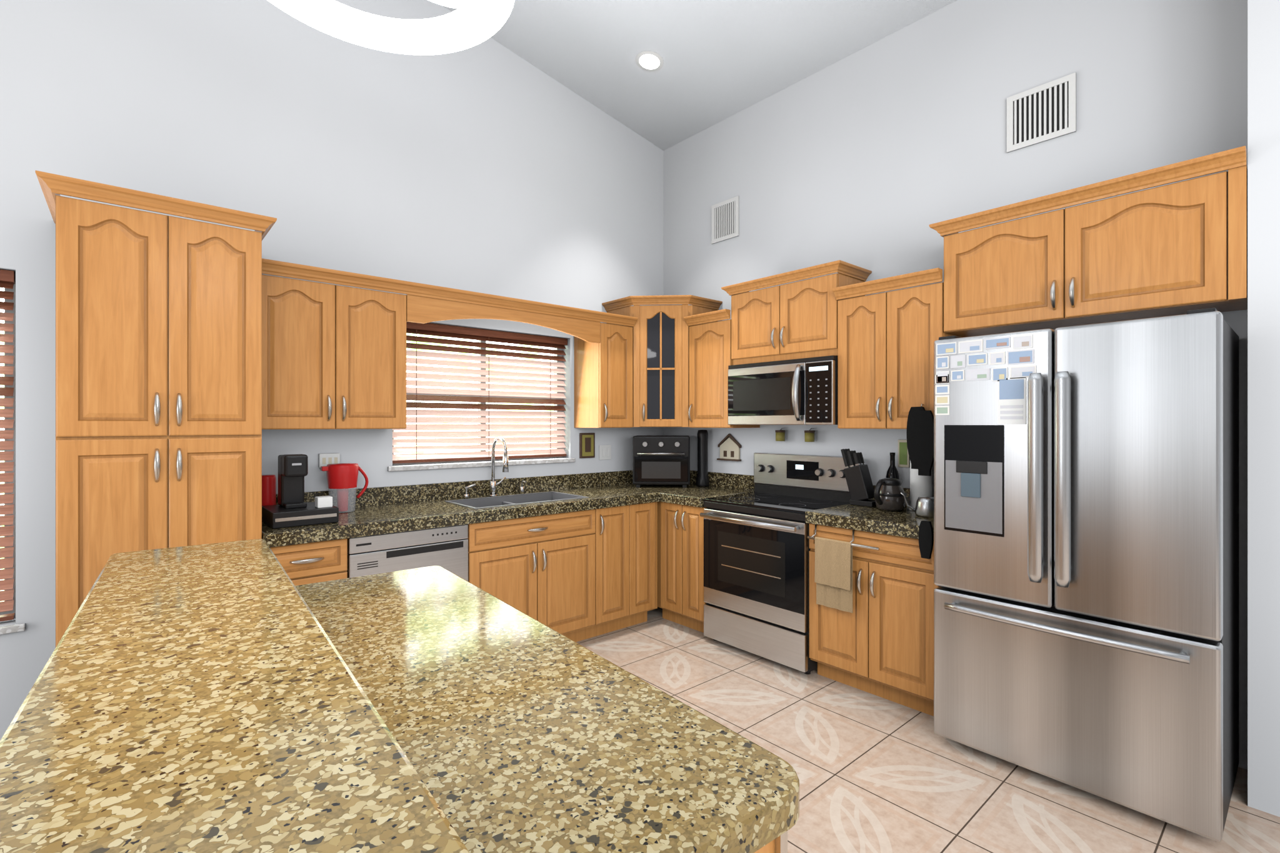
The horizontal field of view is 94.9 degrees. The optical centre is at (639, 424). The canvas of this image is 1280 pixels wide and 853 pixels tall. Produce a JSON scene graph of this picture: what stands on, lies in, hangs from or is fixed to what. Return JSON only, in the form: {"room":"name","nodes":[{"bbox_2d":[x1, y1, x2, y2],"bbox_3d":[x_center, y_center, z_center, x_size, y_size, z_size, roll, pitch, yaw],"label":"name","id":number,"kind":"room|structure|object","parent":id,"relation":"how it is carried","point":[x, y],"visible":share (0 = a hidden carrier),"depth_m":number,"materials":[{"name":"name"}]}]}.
{"room":"kitchen","nodes":[
{"label":"kitchen","id":0,"kind":"room"},
{"bbox_2d":[0,0,663,740],"bbox_3d":[-2.354,-1.200,2.876,7.020,5.200,0.231,0,0,-41],"label":"wall","id":1,"kind":"structure","parent":0,"point":[489,165],"depth_m":3.26,"materials":[{"name":"paint"}]},
{"bbox_2d":[0,284,15,618],"bbox_3d":[-3.076,0.095,2.308,0.885,1.510,0.040,0,0,-41],"label":"window","id":2,"kind":"structure","parent":1,"relation":"in","point":[14,365],"depth_m":2.57,"materials":[{"name":"white plastic"}]},
{"bbox_2d":[0,269,15,621],"bbox_3d":[-3.027,0.091,2.251,0.869,1.494,0.060,0,0,-41],"label":"window blinds","id":3,"kind":"object","parent":2,"relation":"attached to","point":[7,279],"visible":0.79,"depth_m":2.52,"materials":[{"name":"brown wood"}]},
{"bbox_2d":[0,623,25,634],"bbox_3d":[-3.017,0.866,2.240,0.945,0.029,0.130,0,0,-41],"label":"window sill","id":4,"kind":"structure","parent":1,"relation":"attached to","point":[12,629],"depth_m":2.48,"materials":[{"name":"stone"}]},
{"bbox_2d":[261,271,411,429],"bbox_3d":[-1.670,-0.348,3.142,0.722,0.745,0.323,0,0,-41],"label":"upper cabinet","id":5,"kind":"object","parent":1,"relation":"attached to","point":[334,356],"depth_m":3.01,"materials":[{"name":"brown wood"}]},
{"bbox_2d":[392,340,561,464],"bbox_3d":[-1.086,-0.195,4.038,1.280,0.890,0.040,0,0,-41],"label":"window","id":6,"kind":"structure","parent":1,"relation":"in","point":[485,375],"depth_m":4.03,"materials":[{"name":"white plastic"}]},
{"bbox_2d":[392,321,567,463],"bbox_3d":[-1.036,-0.199,3.982,1.264,0.874,0.060,0,0,-41],"label":"window blinds","id":7,"kind":"object","parent":6,"relation":"attached to","point":[452,331],"visible":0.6,"depth_m":3.94,"materials":[{"name":"brown wood"}]},
{"bbox_2d":[387,458,575,471],"bbox_3d":[-1.027,0.266,3.970,1.340,0.029,0.130,0,0,-41],"label":"window sill","id":8,"kind":"structure","parent":1,"relation":"attached to","point":[400,468],"depth_m":3.83,"materials":[{"name":"stone"}]},
{"bbox_2d":[579,433,594,458],"bbox_3d":[-0.399,0.160,4.449,0.135,0.190,0.020,0,0,-41],"label":"picture frame","id":9,"kind":"object","parent":1,"relation":"attached to","point":[587,445],"visible":1,"depth_m":4.44,"materials":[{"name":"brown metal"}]},
{"bbox_2d":[574,318,634,428],"bbox_3d":[-0.270,-0.348,4.359,0.305,0.745,0.323,0,0,-41],"label":"upper cabinet","id":10,"kind":"object","parent":1,"relation":"attached to","point":[604,370],"depth_m":4.24,"materials":[{"name":"brown wood"}]},
{"bbox_2d":[406,294,599,343],"bbox_3d":[-0.792,-0.646,3.704,1.339,0.148,0.020,0,0,-41],"label":"arched valance","id":11,"kind":"object","parent":10,"relation":"attached to","point":[422,310],"visible":1,"depth_m":3.57,"materials":[{"name":"brown wood"}]},
{"bbox_2d":[598,445,611,459],"bbox_3d":[-0.270,0.217,4.567,0.115,0.115,0.011,0,0,-41],"label":"switch plate","id":12,"kind":"object","parent":1,"relation":"attached to","point":[604,452],"visible":1,"depth_m":4.56,"materials":[{"name":"white plastic"}]},
{"bbox_2d":[601,295,722,426],"bbox_3d":[0.167,-0.459,4.518,0.656,0.958,0.656,0,0,-41],"label":"upper cabinet","id":13,"kind":"object","parent":1,"relation":"attached to","point":[660,363],"visible":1,"depth_m":4.33,"materials":[{"name":"brown wood"}]},
{"bbox_2d":[441,0,957,150],"bbox_3d":[0.008,-2.964,0.159,7.020,1.357,7.430,0,0,-41],"label":"ceiling","id":14,"kind":"structure","parent":0,"point":[723,59],"depth_m":3.80,"materials":[{"name":"white paint"}]},
{"bbox_2d":[267,0,514,54],"bbox_3d":[-0.517,-1.862,1.128,0.545,1.964,0.545,0,0,-41],"label":"ring pendant light","id":15,"kind":"object","parent":14,"relation":"hanging from","point":[467,24],"visible":1,"depth_m":1.32,"materials":[{"name":"white plastic"}]},
{"bbox_2d":[635,51,663,71],"bbox_3d":[0.064,-2.449,3.965,0.187,0.032,0.190,0,0,-41],"label":"recessed light","id":16,"kind":"object","parent":14,"relation":"in","point":[650,60],"visible":1,"depth_m":3.96,"materials":[{"name":"white plastic"}]},
{"bbox_2d":[576,606,1279,852],"bbox_3d":[0.008,1.430,0.159,7.020,0.060,7.430,0,0,-41],"label":"floor","id":17,"kind":"structure","parent":0,"point":[876,774],"depth_m":2.33,"materials":[{"name":"tile"}]},
{"bbox_2d":[35,170,276,647],"bbox_3d":[-2.074,0.252,2.564,0.735,2.296,0.664,0,0,-41],"label":"pantry cabinet","id":18,"kind":"object","parent":17,"relation":"on","point":[159,380],"visible":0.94,"depth_m":2.31,"materials":[{"name":"brown wood"}]},
{"bbox_2d":[270,538,347,585],"bbox_3d":[-1.710,0.970,2.903,0.348,0.860,0.631,0,0,-41],"label":"base cabinet","id":19,"kind":"object","parent":17,"relation":"on","point":[311,562],"visible":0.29,"depth_m":2.71,"materials":[{"name":"brown wood"}]},
{"bbox_2d":[346,524,468,581],"bbox_3d":[-1.351,0.971,3.221,0.601,0.858,0.584,0,0,-41],"label":"dishwasher","id":20,"kind":"object","parent":17,"relation":"on","point":[446,548],"visible":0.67,"depth_m":2.99,"materials":[{"name":"metal"}]},
{"bbox_2d":[467,520,599,642],"bbox_3d":[-0.803,1.050,3.712,0.861,0.700,0.598,0,0,-41],"label":"base cabinet","id":21,"kind":"object","parent":17,"relation":"on","point":[576,576],"depth_m":3.52,"materials":[{"name":"brown wood"}]},
{"bbox_2d":[320,565,799,852],"bbox_3d":[-0.399,0.885,1.006,0.832,1.030,1.923,0,0,-41],"label":"kitchen island","id":22,"kind":"object","parent":17,"relation":"on","point":[674,779],"depth_m":0.94,"materials":[{"name":"stone"}]},
{"bbox_2d":[0,538,649,852],"bbox_3d":[-0.616,0.349,0.814,0.450,0.042,1.986,0,0,-41],"label":"island countertop","id":23,"kind":"structure","parent":22,"relation":"on","point":[197,699],"depth_m":0.68,"materials":[{"name":"beige stone"}]},
{"bbox_2d":[542,505,632,634],"bbox_3d":[-0.371,0.970,4.088,0.284,0.860,0.598,0,0,-41],"label":"base cabinet","id":24,"kind":"object","parent":17,"relation":"on","point":[614,524],"depth_m":3.87,"materials":[{"name":"brown wood"}]},
{"bbox_2d":[261,470,754,547],"bbox_3d":[-0.588,0.490,3.617,2.976,0.241,1.022,0,0,-41],"label":"countertop","id":25,"kind":"structure","parent":24,"relation":"on","point":[378,510],"depth_m":3.62,"materials":[{"name":"stone"}]},
{"bbox_2d":[261,474,276,505],"bbox_3d":[-1.896,0.366,2.989,0.076,0.215,0.076,0,0,-41],"label":"canister","id":26,"kind":"object","parent":25,"relation":"on","point":[269,490],"visible":0.56,"depth_m":2.96,"materials":[{"name":"plastic"}]},
{"bbox_2d":[261,454,338,528],"bbox_3d":[-1.661,0.310,2.867,0.275,0.328,0.313,0,0,-41],"label":"coffee station","id":27,"kind":"object","parent":25,"relation":"on","point":[292,509],"visible":0.98,"depth_m":2.82,"materials":[{"name":"black plastic"}]},
{"bbox_2d":[320,463,368,513],"bbox_3d":[-1.607,0.343,3.201,0.235,0.262,0.158,0,0,-41],"label":"water pitcher","id":28,"kind":"object","parent":25,"relation":"on","point":[342,479],"visible":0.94,"depth_m":3.15,"materials":[{"name":"red plastic"}]},
{"bbox_2d":[463,483,476,499],"bbox_3d":[-1.087,0.426,3.747,0.072,0.097,0.054,0,0,-41],"label":"sprayer","id":29,"kind":"object","parent":25,"relation":"on","point":[465,495],"visible":0.96,"depth_m":3.73,"materials":[{"name":"silver metal"}]},
{"bbox_2d":[488,436,508,496],"bbox_3d":[-0.894,0.276,3.832,0.119,0.396,0.219,0,0,-41],"label":"faucet","id":30,"kind":"object","parent":25,"relation":"on","point":[493,484],"visible":0.98,"depth_m":3.85,"materials":[{"name":"silver metal"}]},
{"bbox_2d":[519,480,526,494],"bbox_3d":[-0.793,0.428,3.992,0.032,0.091,0.066,0,0,-41],"label":"soap pump","id":31,"kind":"object","parent":25,"relation":"on","point":[522,489],"visible":0.9,"depth_m":3.99,"materials":[{"name":"silver metal"}]},
{"bbox_2d":[632,435,689,487],"bbox_3d":[0.168,0.281,4.531,0.430,0.385,0.379,0,0,4],"label":"toaster oven","id":32,"kind":"object","parent":25,"relation":"on","point":[660,460],"visible":1,"depth_m":4.38,"materials":[{"name":"black metal"}]},
{"bbox_2d":[696,430,709,486],"bbox_3d":[0.483,0.258,4.528,0.104,0.432,0.104,0,0,-41],"label":"pepper mill","id":33,"kind":"object","parent":25,"relation":"on","point":[702,479],"visible":1,"depth_m":4.49,"materials":[{"name":"black plastic"}]},
{"bbox_2d":[632,502,654,625],"bbox_3d":[-0.175,0.970,4.258,0.236,0.860,0.598,0,0,-41],"label":"base cabinet","id":34,"kind":"object","parent":17,"relation":"on","point":[643,514],"depth_m":4.04,"materials":[{"name":"brown wood"}]},
{"bbox_2d":[653,501,706,633],"bbox_3d":[0.296,0.970,4.385,0.636,0.860,1.026,0,0,-41],"label":"base cabinet","id":35,"kind":"object","parent":17,"relation":"on","point":[679,564],"visible":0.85,"depth_m":3.99,"materials":[{"name":"brown wood"}]},
{"bbox_2d":[700,452,851,674],"bbox_3d":[0.857,0.800,3.682,0.655,1.200,0.762,0,0,-41],"label":"range","id":36,"kind":"object","parent":17,"relation":"on","point":[757,549],"visible":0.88,"depth_m":3.54,"materials":[{"name":"silver metal"}]},
{"bbox_2d":[808,523,941,716],"bbox_3d":[1.365,0.970,3.156,0.635,0.860,0.692,0,0,-41],"label":"base cabinet","id":37,"kind":"object","parent":17,"relation":"on","point":[879,641],"visible":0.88,"depth_m":2.93,"materials":[{"name":"brown wood"}]},
{"bbox_2d":[806,524,879,550],"bbox_3d":[1.054,0.579,3.036,0.059,0.075,0.400,0,0,-41],"label":"hanger","id":38,"kind":"object","parent":37,"relation":"attached to","point":[852,544],"visible":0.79,"depth_m":2.97,"materials":[{"name":"silver metal"}]},
{"bbox_2d":[814,536,852,613],"bbox_3d":[1.004,0.779,3.056,0.036,0.361,0.205,0,0,-41],"label":"hanging towel","id":39,"kind":"object","parent":38,"relation":"hanging from","point":[833,579],"visible":1,"depth_m":3.04,"materials":[{"name":"beige fabric"}]},
{"bbox_2d":[805,485,933,539],"bbox_3d":[1.376,0.455,3.144,0.632,0.169,0.721,0,0,-41],"label":"countertop","id":40,"kind":"structure","parent":37,"relation":"on","point":[905,522],"depth_m":3.03,"materials":[{"name":"stone"}]},
{"bbox_2d":[840,448,876,506],"bbox_3d":[1.297,0.310,3.469,0.100,0.327,0.205,0,0,-41],"label":"knife block","id":41,"kind":"object","parent":40,"relation":"on","point":[859,481],"visible":1,"depth_m":3.44,"materials":[{"name":"black plastic"}]},
{"bbox_2d":[873,478,906,511],"bbox_3d":[1.366,0.386,3.228,0.206,0.176,0.164,0,0,-41],"label":"teapot","id":42,"kind":"object","parent":40,"relation":"on","point":[889,496],"visible":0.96,"depth_m":3.18,"materials":[{"name":"black metal"}]},
{"bbox_2d":[885,452,899,479],"bbox_3d":[1.469,0.319,3.417,0.072,0.310,0.071,0,0,-41],"label":"wine bottle","id":43,"kind":"object","parent":40,"relation":"on","point":[892,471],"visible":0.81,"depth_m":3.40,"materials":[{"name":"black glass"}]},
{"bbox_2d":[900,492,933,517],"bbox_3d":[1.478,0.415,3.049,0.128,0.118,0.203,0,0,-41],"label":"gooseneck kettle","id":44,"kind":"object","parent":40,"relation":"on","point":[924,506],"visible":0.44,"depth_m":3.01,"materials":[{"name":"metal"}]},
{"bbox_2d":[906,460,933,510],"bbox_3d":[1.560,0.314,3.251,0.150,0.320,0.150,0,0,-41],"label":"paper towel roll","id":45,"kind":"object","parent":40,"relation":"on","point":[921,485],"visible":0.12,"depth_m":3.21,"materials":[{"name":"white paper"}]},
{"bbox_2d":[918,520,933,559],"bbox_3d":[1.314,0.530,2.699,0.018,0.170,0.060,0,0,-41],"label":"oven mitt","id":46,"kind":"object","parent":37,"relation":"hanging from","point":[925,537],"visible":0.96,"depth_m":2.69,"materials":[{"name":"black fabric"}]},
{"bbox_2d":[933,307,1238,841],"bbox_3d":[1.828,0.509,2.450,0.806,1.782,0.900,0,0,-41],"label":"refrigerator","id":47,"kind":"object","parent":17,"relation":"on","point":[1086,555],"visible":1,"depth_m":2.15,"materials":[{"name":"silver metal"}]},
{"bbox_2d":[663,0,1247,769],"bbox_3d":[2.647,-1.200,2.321,0.200,5.200,7.230,0,0,-41],"label":"wall","id":48,"kind":"structure","parent":0,"point":[877,157],"depth_m":3.31,"materials":[{"name":"paint"}]},
{"bbox_2d":[683,308,759,428],"bbox_3d":[0.589,-0.378,4.247,0.373,0.806,0.398,0,0,-41],"label":"upper cabinet","id":49,"kind":"object","parent":48,"relation":"attached to","point":[710,360],"visible":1,"depth_m":4.15,"materials":[{"name":"brown wood"}]},
{"bbox_2d":[711,195,739,244],"bbox_3d":[0.646,-1.548,4.460,0.011,0.295,0.265,0,0,-41],"label":"air vent","id":50,"kind":"object","parent":48,"relation":"in","point":[725,220],"visible":1,"depth_m":4.46,"materials":[{"name":"white plastic"}]},
{"bbox_2d":[716,433,741,461],"bbox_3d":[0.668,0.171,4.414,0.036,0.202,0.215,0,0,-41],"label":"house","id":51,"kind":"object","parent":48,"relation":"attached to","point":[729,445],"visible":0.96,"depth_m":4.41,"materials":[{"name":"beige wood"}]},
{"bbox_2d":[775,427,785,441],"bbox_3d":[0.967,0.069,4.034,0.081,0.092,0.068,0,0,-41],"label":"jar","id":52,"kind":"object","parent":48,"relation":"attached to","point":[780,435],"visible":0.96,"depth_m":4.00,"materials":[{"name":"green ceramic"}]},
{"bbox_2d":[721,260,871,364],"bbox_3d":[0.984,-0.669,3.797,0.368,0.533,0.887,0,0,-41],"label":"upper cabinet","id":53,"kind":"object","parent":48,"relation":"attached to","point":[795,320],"visible":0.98,"depth_m":3.65,"materials":[{"name":"brown wood"}]},
{"bbox_2d":[728,355,837,424],"bbox_3d":[0.962,-0.198,3.778,0.424,0.401,0.788,0,0,-41],"label":"microwave","id":54,"kind":"object","parent":53,"relation":"attached to","point":[803,391],"visible":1,"depth_m":3.63,"materials":[{"name":"silver metal"}]},
{"bbox_2d":[804,428,814,441],"bbox_3d":[1.118,0.069,3.861,0.081,0.092,0.068,0,0,-41],"label":"jar","id":55,"kind":"object","parent":48,"relation":"attached to","point":[809,435],"visible":1,"depth_m":3.83,"materials":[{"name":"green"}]},
{"bbox_2d":[832,267,963,429],"bbox_3d":[1.437,-0.378,3.273,0.373,0.806,0.585,0,0,-41],"label":"upper cabinet","id":56,"kind":"object","parent":48,"relation":"attached to","point":[885,340],"visible":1,"depth_m":3.17,"materials":[{"name":"brown wood"}]},
{"bbox_2d":[906,403,933,476],"bbox_3d":[1.444,0.076,3.008,0.064,0.368,0.149,0,0,-41],"label":"oven mitts","id":57,"kind":"object","parent":56,"relation":"hanging from","point":[920,434],"visible":0.92,"depth_m":2.98,"materials":[{"name":"black fabric"}]},
{"bbox_2d":[898,439,909,467],"bbox_3d":[1.539,0.170,3.428,0.016,0.160,0.065,0,0,-41],"label":"picture frame","id":58,"kind":"object","parent":48,"relation":"attached to","point":[904,459],"visible":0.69,"depth_m":3.42,"materials":[{"name":"green paper"}]},
{"bbox_2d":[1006,72,1076,153],"bbox_3d":[1.987,-1.540,2.917,0.011,0.280,0.292,0,0,-41],"label":"air vent","id":59,"kind":"object","parent":48,"relation":"in","point":[1045,112],"visible":1,"depth_m":2.91,"materials":[{"name":"white plastic"}]},
{"bbox_2d":[929,145,1247,337],"bbox_3d":[1.965,-0.737,2.667,0.371,0.543,1.114,0,0,-41],"label":"upper cabinet","id":60,"kind":"object","parent":48,"relation":"attached to","point":[1179,248],"visible":1,"depth_m":2.47,"materials":[{"name":"brown wood"}]},
{"bbox_2d":[1247,0,1279,816],"bbox_3d":[2.401,-1.200,2.204,0.325,5.200,0.152,0,0,-41],"label":"wall","id":61,"kind":"structure","parent":0,"point":[1264,405],"depth_m":2.12,"materials":[{"name":"paint"}]},
{"label":"outside","id":62,"kind":"structure","parent":0,"visible":0},
{"bbox_2d":[0,287,554,601],"bbox_3d":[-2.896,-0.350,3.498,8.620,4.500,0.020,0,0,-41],"label":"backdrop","id":63,"kind":"structure","parent":62,"point":[1,300],"depth_m":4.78,"materials":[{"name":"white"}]}
]}

